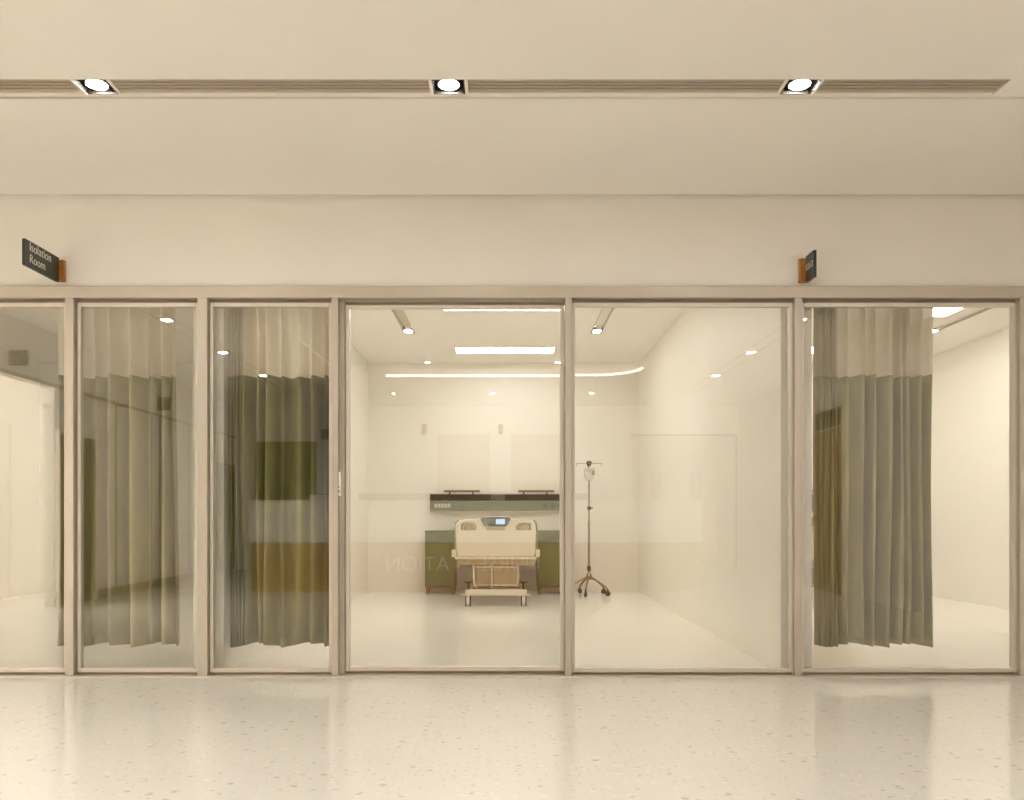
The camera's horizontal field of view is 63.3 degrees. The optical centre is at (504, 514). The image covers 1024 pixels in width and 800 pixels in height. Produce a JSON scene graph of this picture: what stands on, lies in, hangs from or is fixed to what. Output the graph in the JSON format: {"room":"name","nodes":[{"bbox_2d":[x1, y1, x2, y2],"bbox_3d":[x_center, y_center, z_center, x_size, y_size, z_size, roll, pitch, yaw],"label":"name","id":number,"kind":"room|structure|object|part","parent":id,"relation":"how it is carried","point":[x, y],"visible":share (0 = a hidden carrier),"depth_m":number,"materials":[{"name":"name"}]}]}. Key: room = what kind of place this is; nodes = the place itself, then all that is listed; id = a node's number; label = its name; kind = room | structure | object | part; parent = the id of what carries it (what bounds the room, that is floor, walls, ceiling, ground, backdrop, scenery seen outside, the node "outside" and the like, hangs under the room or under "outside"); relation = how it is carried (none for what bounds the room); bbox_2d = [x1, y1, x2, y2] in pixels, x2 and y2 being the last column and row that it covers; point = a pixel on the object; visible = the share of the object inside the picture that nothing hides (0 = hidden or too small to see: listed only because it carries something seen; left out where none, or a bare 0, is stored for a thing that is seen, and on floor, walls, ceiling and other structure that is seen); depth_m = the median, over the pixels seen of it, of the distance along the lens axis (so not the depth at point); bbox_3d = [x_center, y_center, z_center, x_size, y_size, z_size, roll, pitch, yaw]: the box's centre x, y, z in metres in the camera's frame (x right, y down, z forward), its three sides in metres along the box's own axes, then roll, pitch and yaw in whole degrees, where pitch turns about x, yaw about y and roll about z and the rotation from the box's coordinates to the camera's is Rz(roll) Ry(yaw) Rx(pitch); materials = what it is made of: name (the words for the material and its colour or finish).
{"room":"hospital corridor","nodes":[
{"label":"hospital corridor","id":0,"kind":"room"},
{"bbox_2d":[0,350,38,595],"bbox_3d":[-6.710,-0.535,8.800,0.120,3.270,6.100,0,0,0],"label":"wall","id":1,"kind":"structure","parent":0,"point":[19,376],"depth_m":11.49,"materials":[{"name":"beige paint"}]},
{"bbox_2d":[0,420,11,598],"bbox_3d":[-6.625,-0.075,10.470,0.050,2.350,1.300,0,0,0],"label":"door","id":2,"kind":"structure","parent":1,"relation":"in","point":[5,426],"depth_m":10.98,"materials":[{"name":"paint"}]},
{"bbox_2d":[193,308,367,666],"bbox_3d":[-2.055,-0.535,8.800,0.210,3.270,6.100,0,0,0],"label":"wall","id":3,"kind":"structure","parent":0,"point":[225,656],"depth_m":5.83,"materials":[{"name":"white paint"}]},
{"bbox_2d":[39,363,813,591],"bbox_3d":[-0.410,-0.545,11.910,12.780,3.290,0.120,0,0,0],"label":"wall","id":4,"kind":"structure","parent":0,"point":[462,406],"depth_m":11.85,"materials":[{"name":"beige paint"}]},
{"bbox_2d":[423,424,426,432],"bbox_3d":[-1.140,-1.230,11.833,0.060,0.130,0.034,0,0,0],"label":"wall sensor","id":5,"kind":"object","parent":4,"relation":"attached to","point":[424,425],"visible":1,"depth_m":11.82,"materials":[{"name":"plastic"}]},
{"bbox_2d":[430,490,559,511],"bbox_3d":[-0.122,-0.195,11.800,1.885,0.314,0.100,0,0,0],"label":"console","id":6,"kind":"object","parent":4,"relation":"attached to","point":[449,502],"visible":0.9,"depth_m":11.76,"materials":[{"name":"beige plastic"}]},
{"bbox_3d":[-0.610,-0.337,11.765,0.510,0.030,0.030,0,0,0],"label":"mounting rail","id":7,"kind":"part","parent":6,"relation":"part of","materials":[{"name":"brown metal"}]},
{"bbox_3d":[0.440,-0.337,11.765,0.510,0.030,0.030,0,0,0],"label":"mounting rail","id":8,"kind":"part","parent":6,"relation":"part of","materials":[{"name":"brown metal"}]},
{"bbox_2d":[499,424,502,432],"bbox_3d":[-0.060,-1.230,11.833,0.060,0.130,0.034,0,0,0],"label":"wall sensor","id":9,"kind":"object","parent":4,"relation":"attached to","point":[500,425],"visible":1,"depth_m":11.82,"materials":[{"name":"plastic"}]},
{"bbox_2d":[0,308,1008,362],"bbox_3d":[-0.410,-2.230,8.875,12.780,0.120,6.250,0,0,0],"label":"ceiling","id":10,"kind":"structure","parent":0,"point":[629,334],"depth_m":9.87,"materials":[{"name":"paint"}]},
{"bbox_2d":[57,308,179,647],"bbox_3d":[-2.701,-0.621,5.847,0.821,3.099,0.224,0,0,0],"label":"privacy curtain","id":11,"kind":"object","parent":10,"relation":"hanging from","point":[132,592],"visible":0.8,"depth_m":5.84,"materials":[{"name":"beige fabric"}]},
{"bbox_3d":[-2.712,-1.545,5.851,0.781,1.180,0.192,0,0,0],"label":"net panel","id":12,"kind":"part","parent":11,"relation":"part of","materials":[{"name":"beige fabric"}]},
{"bbox_2d":[228,308,328,647],"bbox_3d":[-1.538,-0.619,5.845,0.796,3.102,0.191,0,0,0],"label":"privacy curtain","id":13,"kind":"object","parent":10,"relation":"hanging from","point":[278,358],"visible":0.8,"depth_m":5.83,"materials":[{"name":"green fabric"}]},
{"bbox_3d":[-1.538,-1.545,5.850,0.779,1.180,0.174,0,0,0],"label":"net panel","id":14,"kind":"part","parent":13,"relation":"part of","materials":[{"name":"beige fabric"}]},
{"bbox_2d":[392,310,412,328],"bbox_3d":[-1.140,-2.191,9.203,0.128,0.039,0.995,0,0,0],"label":"ceiling vent","id":15,"kind":"object","parent":10,"relation":"in","point":[400,315],"visible":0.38,"depth_m":9.24,"materials":[{"name":"metal"}]},
{"bbox_3d":[-1.140,-2.205,9.180,0.110,0.010,0.940,0,0,0],"label":"panel","id":16,"kind":"part","parent":15,"relation":"part of","materials":[{"name":"beige laminate"}]},
{"bbox_2d":[402,325,414,332],"bbox_3d":[-1.140,-2.194,9.770,0.128,0.052,0.280,0,0,0],"label":"recessed light","id":17,"kind":"object","parent":10,"relation":"in","point":[406,328],"visible":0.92,"depth_m":9.75,"materials":[{"name":"white"}]},
{"bbox_2d":[443,309,559,310],"bbox_3d":[0.000,-2.160,8.530,1.310,0.020,0.430,0,0,0],"label":"ceiling light","id":18,"kind":"object","parent":10,"relation":"attached to","point":[559,309],"visible":0.09,"depth_m":8.73,"materials":[{"name":"white plastic"}]},
{"bbox_3d":[0.000,-2.160,8.530,1.310,0.020,0.430,0,0,0],"label":"frame","id":19,"kind":"part","parent":18,"relation":"part of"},
{"bbox_2d":[454,346,555,353],"bbox_3d":[0.000,-2.160,10.850,1.310,0.020,0.430,0,0,0],"label":"ceiling light","id":20,"kind":"object","parent":10,"relation":"attached to","point":[458,349],"visible":1,"depth_m":10.79,"materials":[{"name":"white plastic"}]},
{"bbox_2d":[591,325,602,332],"bbox_3d":[1.085,-2.194,9.770,0.128,0.052,0.280,0,0,0],"label":"recessed light","id":21,"kind":"object","parent":10,"relation":"in","point":[599,328],"visible":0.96,"depth_m":9.75,"materials":[{"name":"white"}]},
{"bbox_2d":[593,308,613,328],"bbox_3d":[1.085,-2.191,9.203,0.128,0.039,0.995,0,0,0],"label":"ceiling vent","id":22,"kind":"object","parent":10,"relation":"in","point":[605,313],"visible":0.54,"depth_m":9.20,"materials":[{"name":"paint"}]},
{"bbox_3d":[1.085,-2.205,9.180,0.110,0.010,0.940,0,0,0],"label":"panel","id":23,"kind":"part","parent":22,"relation":"part of","materials":[{"name":"paint"}]},
{"bbox_2d":[813,308,932,647],"bbox_3d":[2.585,-0.619,5.851,0.833,3.102,0.218,0,0,0],"label":"privacy curtain","id":24,"kind":"object","parent":10,"relation":"hanging from","point":[873,367],"visible":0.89,"depth_m":5.82,"materials":[{"name":"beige fabric"}]},
{"bbox_3d":[2.583,-1.545,5.851,0.813,1.180,0.193,0,0,0],"label":"net panel","id":25,"kind":"part","parent":24,"relation":"part of","materials":[{"name":"beige fabric"}]},
{"bbox_2d":[933,325,943,332],"bbox_3d":[5.055,-2.194,9.770,0.128,0.052,0.280,0,0,0],"label":"recessed light","id":26,"kind":"object","parent":10,"relation":"in","point":[939,328],"visible":0.4,"depth_m":9.73,"materials":[{"name":"white"}]},
{"bbox_2d":[933,308,964,316],"bbox_3d":[4.130,-2.160,8.800,1.310,0.020,0.430,0,0,0],"label":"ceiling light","id":27,"kind":"object","parent":10,"relation":"attached to","point":[937,312],"visible":0.24,"depth_m":8.78,"materials":[{"name":"white plastic"}]},
{"bbox_2d":[934,308,991,328],"bbox_3d":[5.055,-2.191,9.203,0.128,0.039,0.995,0,0,0],"label":"ceiling vent","id":28,"kind":"object","parent":10,"relation":"in","point":[976,312],"visible":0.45,"depth_m":9.19,"materials":[{"name":"paint"}]},
{"bbox_3d":[5.055,-2.205,9.180,0.110,0.010,0.940,0,0,0],"label":"panel","id":29,"kind":"part","parent":28,"relation":"part of","materials":[{"name":"paint"}]},
{"bbox_2d":[0,0,1023,194],"bbox_3d":[-0.355,-2.260,-0.665,10.330,0.180,12.670,0,0,0],"label":"ceiling","id":30,"kind":"structure","parent":0,"point":[90,144],"depth_m":4.33,"materials":[{"name":"paint"}]},
{"bbox_2d":[0,80,83,94],"bbox_3d":[-3.760,-2.184,4.209,3.181,0.032,0.145,0,0,0],"label":"ceiling vent grille","id":31,"kind":"object","parent":30,"relation":"in","point":[7,87],"visible":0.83,"depth_m":4.21,"materials":[{"name":"brown metal"}]},
{"bbox_2d":[70,80,122,94],"bbox_3d":[-2.070,-2.223,4.209,0.196,0.114,0.145,0,0,0],"label":"recessed light","id":32,"kind":"object","parent":30,"relation":"in","point":[86,87],"visible":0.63,"depth_m":4.22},
{"bbox_3d":[-2.160,-2.193,4.209,0.016,0.054,0.145,0,0,0],"label":"trim","id":33,"kind":"part","parent":32,"relation":"part of","materials":[{"name":"beige metal"}]},
{"bbox_3d":[-1.980,-2.193,4.209,0.016,0.054,0.145,0,0,0],"label":"trim","id":34,"kind":"part","parent":32,"relation":"part of","materials":[{"name":"beige metal"}]},
{"bbox_2d":[111,80,430,94],"bbox_3d":[-1.177,-2.184,4.209,1.587,0.032,0.145,0,0,0],"label":"ceiling vent grille","id":35,"kind":"object","parent":30,"relation":"in","point":[127,87],"visible":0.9,"depth_m":4.21,"materials":[{"name":"brown metal"}]},
{"bbox_2d":[428,80,468,94],"bbox_3d":[-0.285,-2.223,4.209,0.196,0.114,0.145,0,0,0],"label":"recessed light","id":36,"kind":"object","parent":30,"relation":"in","point":[436,86],"visible":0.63,"depth_m":4.23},
{"bbox_3d":[-0.375,-2.193,4.209,0.016,0.054,0.145,0,0,0],"label":"trim","id":37,"kind":"part","parent":36,"relation":"part of","materials":[{"name":"beige metal"}]},
{"bbox_3d":[-0.195,-2.193,4.209,0.016,0.054,0.145,0,0,0],"label":"trim","id":38,"kind":"part","parent":36,"relation":"part of","materials":[{"name":"beige metal"}]},
{"bbox_2d":[468,80,783,94],"bbox_3d":[0.605,-2.184,4.209,1.582,0.032,0.145,0,0,0],"label":"ceiling vent grille","id":39,"kind":"object","parent":30,"relation":"in","point":[476,87],"visible":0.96,"depth_m":4.21,"materials":[{"name":"brown metal"}]},
{"bbox_2d":[776,80,824,94],"bbox_3d":[1.495,-2.223,4.209,0.196,0.114,0.145,0,0,0],"label":"recessed light","id":40,"kind":"object","parent":30,"relation":"in","point":[788,86],"visible":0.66,"depth_m":4.22,"materials":[{"name":"white"}]},
{"bbox_3d":[1.405,-2.193,4.209,0.016,0.054,0.145,0,0,0],"label":"trim","id":41,"kind":"part","parent":40,"relation":"part of","materials":[{"name":"metal"}]},
{"bbox_3d":[1.585,-2.193,4.209,0.016,0.054,0.145,0,0,0],"label":"trim","id":42,"kind":"part","parent":40,"relation":"part of","materials":[{"name":"beige metal"}]},
{"bbox_2d":[814,80,1006,94],"bbox_3d":[2.051,-2.184,4.209,0.914,0.032,0.145,0,0,0],"label":"ceiling vent grille","id":43,"kind":"object","parent":30,"relation":"in","point":[828,87],"visible":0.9,"depth_m":4.21,"materials":[{"name":"brown metal"}]},
{"bbox_2d":[0,592,1023,799],"bbox_3d":[-0.410,1.160,2.500,12.780,0.120,19.000,0,0,0],"label":"floor","id":44,"kind":"structure","parent":0,"point":[61,738],"depth_m":4.49,"materials":[{"name":"tile"}]},
{"bbox_2d":[425,530,456,594],"bbox_3d":[-0.895,0.658,11.620,0.430,0.886,0.401,0,0,0],"label":"base cabinet","id":45,"kind":"object","parent":44,"relation":"on","point":[440,566],"visible":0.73,"depth_m":11.45,"materials":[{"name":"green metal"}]},
{"bbox_3d":[-0.900,0.302,11.454,0.400,0.125,0.016,0,0,0],"label":"drawer","id":46,"kind":"part","parent":45,"relation":"part of","materials":[{"name":"wood"}]},
{"bbox_3d":[-0.900,0.673,11.454,0.400,0.603,0.016,0,0,0],"label":"door","id":47,"kind":"part","parent":45,"relation":"part of","materials":[{"name":"green wood"}]},
{"bbox_2d":[452,516,539,605],"bbox_3d":[-0.110,0.557,10.861,1.060,1.085,1.853,0,0,0],"label":"hospital bed","id":48,"kind":"object","parent":44,"relation":"on","point":[494,546],"visible":1,"depth_m":9.96,"materials":[{"name":"plastic"}]},
{"bbox_3d":[-0.585,0.266,10.050,0.064,0.428,0.022,0,0,0],"label":"rail post","id":49,"kind":"part","parent":48,"relation":"part of","materials":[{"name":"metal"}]},
{"bbox_3d":[-0.110,0.258,9.980,0.950,0.485,0.052,0,0,0],"label":"footboard","id":50,"kind":"part","parent":48,"relation":"part of","materials":[{"name":"plastic"}]},
{"bbox_2d":[486,528,504,529],"bbox_3d":[-0.113,0.168,9.953,0.225,0.035,0.006,0,0,0],"label":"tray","id":51,"kind":"object","parent":48,"relation":"on","point":[486,528],"depth_m":9.95,"materials":[{"name":"beige plastic"}]},
{"bbox_3d":[-0.110,0.720,10.050,0.565,0.360,0.026,0,0,0],"label":"lift frame","id":52,"kind":"part","parent":48,"relation":"part of","materials":[{"name":"metal"}]},
{"bbox_3d":[-0.110,0.518,9.985,0.980,0.033,0.050,0,0,0],"label":"rail","id":53,"kind":"part","parent":48,"relation":"part of","materials":[{"name":"plastic"}]},
{"bbox_3d":[-0.113,0.080,9.947,0.365,0.116,0.018,0,0,0],"label":"control panel","id":54,"kind":"part","parent":48,"relation":"part of","materials":[{"name":"grey plastic"}]},
{"bbox_3d":[-0.110,0.930,10.800,0.740,0.070,1.660,0,0,0],"label":"frame","id":55,"kind":"part","parent":48,"relation":"part of","materials":[{"name":"plastic"}]},
{"bbox_3d":[-0.110,0.325,11.765,0.920,0.510,0.044,0,0,0],"label":"headboard","id":56,"kind":"part","parent":48,"relation":"part of","materials":[{"name":"beige plastic"}]},
{"bbox_3d":[0.365,0.266,10.050,0.064,0.428,0.022,0,0,0],"label":"rail post","id":57,"kind":"part","parent":48,"relation":"part of","materials":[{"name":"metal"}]},
{"bbox_2d":[536,530,559,594],"bbox_3d":[0.655,0.658,11.620,0.430,0.886,0.401,0,0,0],"label":"base cabinet","id":58,"kind":"object","parent":44,"relation":"on","point":[548,563],"visible":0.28,"depth_m":11.45,"materials":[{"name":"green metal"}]},
{"bbox_3d":[0.650,0.302,11.454,0.400,0.125,0.016,0,0,0],"label":"drawer","id":59,"kind":"part","parent":58,"relation":"part of","materials":[{"name":"wood"}]},
{"bbox_3d":[0.650,0.673,11.454,0.400,0.603,0.016,0,0,0],"label":"door","id":60,"kind":"part","parent":58,"relation":"part of","materials":[{"name":"green wood"}]},
{"bbox_2d":[575,461,610,596],"bbox_3d":[1.134,0.177,11.406,0.595,1.845,0.615,0,0,0],"label":"pole","id":61,"kind":"object","parent":44,"relation":"on","point":[588,577],"visible":0.84,"depth_m":11.40,"materials":[{"name":"metal"}]},
{"bbox_2d":[584,465,593,524],"bbox_3d":[1.154,-0.274,11.316,0.163,0.818,0.059,0,0,0],"label":"bag","id":62,"kind":"object","parent":61,"relation":"hanging from","point":[589,465],"visible":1,"depth_m":11.29,"materials":[{"name":"clear plastic"}]},
{"bbox_3d":[1.288,0.933,11.324,0.234,0.181,0.164,0,0,0],"label":"leg","id":63,"kind":"part","parent":61,"relation":"part of","materials":[{"name":"metal"}]},
{"bbox_2d":[812,517,813,595],"bbox_3d":[3.800,0.557,10.861,1.060,1.085,1.853,0,0,0],"label":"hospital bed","id":64,"kind":"object","parent":44,"relation":"on","point":[812,517],"visible":0.02,"depth_m":9.98,"materials":[{"name":"plastic"}]},
{"bbox_2d":[0,195,1023,285],"bbox_3d":[-0.410,-1.845,5.710,12.780,0.690,0.120,0,0,0],"label":"wall","id":65,"kind":"structure","parent":0,"point":[102,240],"depth_m":5.65,"materials":[{"name":"paint"}]},
{"bbox_2d":[0,300,64,673],"bbox_3d":[-4.178,-0.189,5.673,2.424,2.559,0.045,0,0,0],"label":"window","id":66,"kind":"structure","parent":65,"relation":"in","point":[3,303],"depth_m":5.65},
{"bbox_2d":[22,238,65,281],"bbox_3d":[-3.013,-1.659,5.436,0.052,0.167,0.428,0,0,0],"label":"room sign","id":67,"kind":"object","parent":65,"relation":"attached to","point":[36,258],"visible":1,"depth_m":5.42,"materials":[{"name":"black plastic"}]},
{"bbox_2d":[77,300,196,673],"bbox_3d":[-2.498,-0.189,5.673,0.854,2.559,0.045,0,0,0],"label":"window","id":68,"kind":"structure","parent":65,"relation":"in","point":[81,304],"depth_m":5.65,"materials":[{"name":"clear glass"}]},
{"bbox_2d":[210,300,331,673],"bbox_3d":[-1.593,-0.189,5.673,0.861,2.559,0.045,0,0,0],"label":"window","id":69,"kind":"structure","parent":65,"relation":"in","point":[214,304],"depth_m":5.65,"materials":[{"name":"clear glass"}]},
{"bbox_2d":[340,300,345,673],"bbox_3d":[-1.113,-0.191,5.705,0.034,2.560,0.070,0,0,0],"label":"trim","id":70,"kind":"structure","parent":65,"relation":"attached to","point":[342,302],"depth_m":5.67,"materials":[{"name":"beige metal"}]},
{"bbox_2d":[338,302,563,672],"bbox_3d":[-0.357,-0.188,5.670,1.548,2.548,0.109,0,0,0],"label":"door","id":71,"kind":"structure","parent":65,"relation":"in","point":[349,306],"depth_m":5.68,"materials":[{"name":"clear glass"}]},
{"bbox_3d":[-1.121,-0.211,5.650,0.016,0.163,0.060,0,0,0],"label":"handle","id":72,"kind":"part","parent":71,"relation":"part of","materials":[{"name":"metal"}]},
{"bbox_2d":[0,286,1023,301],"bbox_3d":[-0.355,-1.510,5.678,10.030,0.078,0.125,0,0,0],"label":"trim","id":73,"kind":"structure","parent":65,"relation":"attached to","point":[347,293],"depth_m":5.62,"materials":[{"name":"beige metal"}]},
{"bbox_2d":[65,298,1023,675],"bbox_3d":[0.291,-0.191,5.678,6.538,2.560,0.125,0,0,0],"label":"door frame","id":74,"kind":"structure","parent":65,"relation":"attached to","point":[203,304],"depth_m":5.62,"materials":[{"name":"beige metal"}]},
{"bbox_2d":[572,300,792,673],"bbox_3d":[1.207,-0.189,5.673,1.532,2.559,0.045,0,0,0],"label":"window","id":75,"kind":"structure","parent":65,"relation":"in","point":[788,304],"depth_m":5.65,"materials":[{"name":"clear glass"}]},
{"bbox_2d":[798,250,816,282],"bbox_3d":[2.025,-1.661,5.561,0.059,0.177,0.178,0,0,0],"label":"room sign","id":76,"kind":"object","parent":65,"relation":"attached to","point":[807,267],"visible":1,"depth_m":5.59,"materials":[{"name":"black plastic"}]},
{"bbox_3d":[2.045,-1.661,5.547,0.018,0.177,0.150,0,0,0],"label":"plate","id":77,"kind":"part","parent":76,"relation":"part of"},
{"bbox_2d":[802,300,1016,673],"bbox_3d":[2.748,-0.189,5.673,1.498,2.559,0.045,0,0,0],"label":"window","id":78,"kind":"structure","parent":65,"relation":"in","point":[1011,304],"depth_m":5.65,"materials":[{"name":"clear glass"}]},
{"bbox_2d":[0,673,1023,677],"bbox_3d":[-0.355,1.095,5.670,10.030,0.011,0.140,0,0,0],"label":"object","id":79,"kind":"structure","parent":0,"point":[347,675],"depth_m":5.63,"materials":[{"name":"beige"}]},
{"bbox_2d":[639,308,811,666],"bbox_3d":[2.018,-0.535,8.800,0.215,3.270,6.100,0,0,0],"label":"wall","id":80,"kind":"structure","parent":0,"point":[713,387],"depth_m":7.25,"materials":[{"name":"white paint"}]},
{"bbox_2d":[931,326,1008,610],"bbox_3d":[5.865,-0.535,8.800,0.170,3.270,6.100,0,0,0],"label":"wall","id":81,"kind":"structure","parent":0,"point":[970,431],"depth_m":10.39,"materials":[{"name":"beige paint"}]}
]}

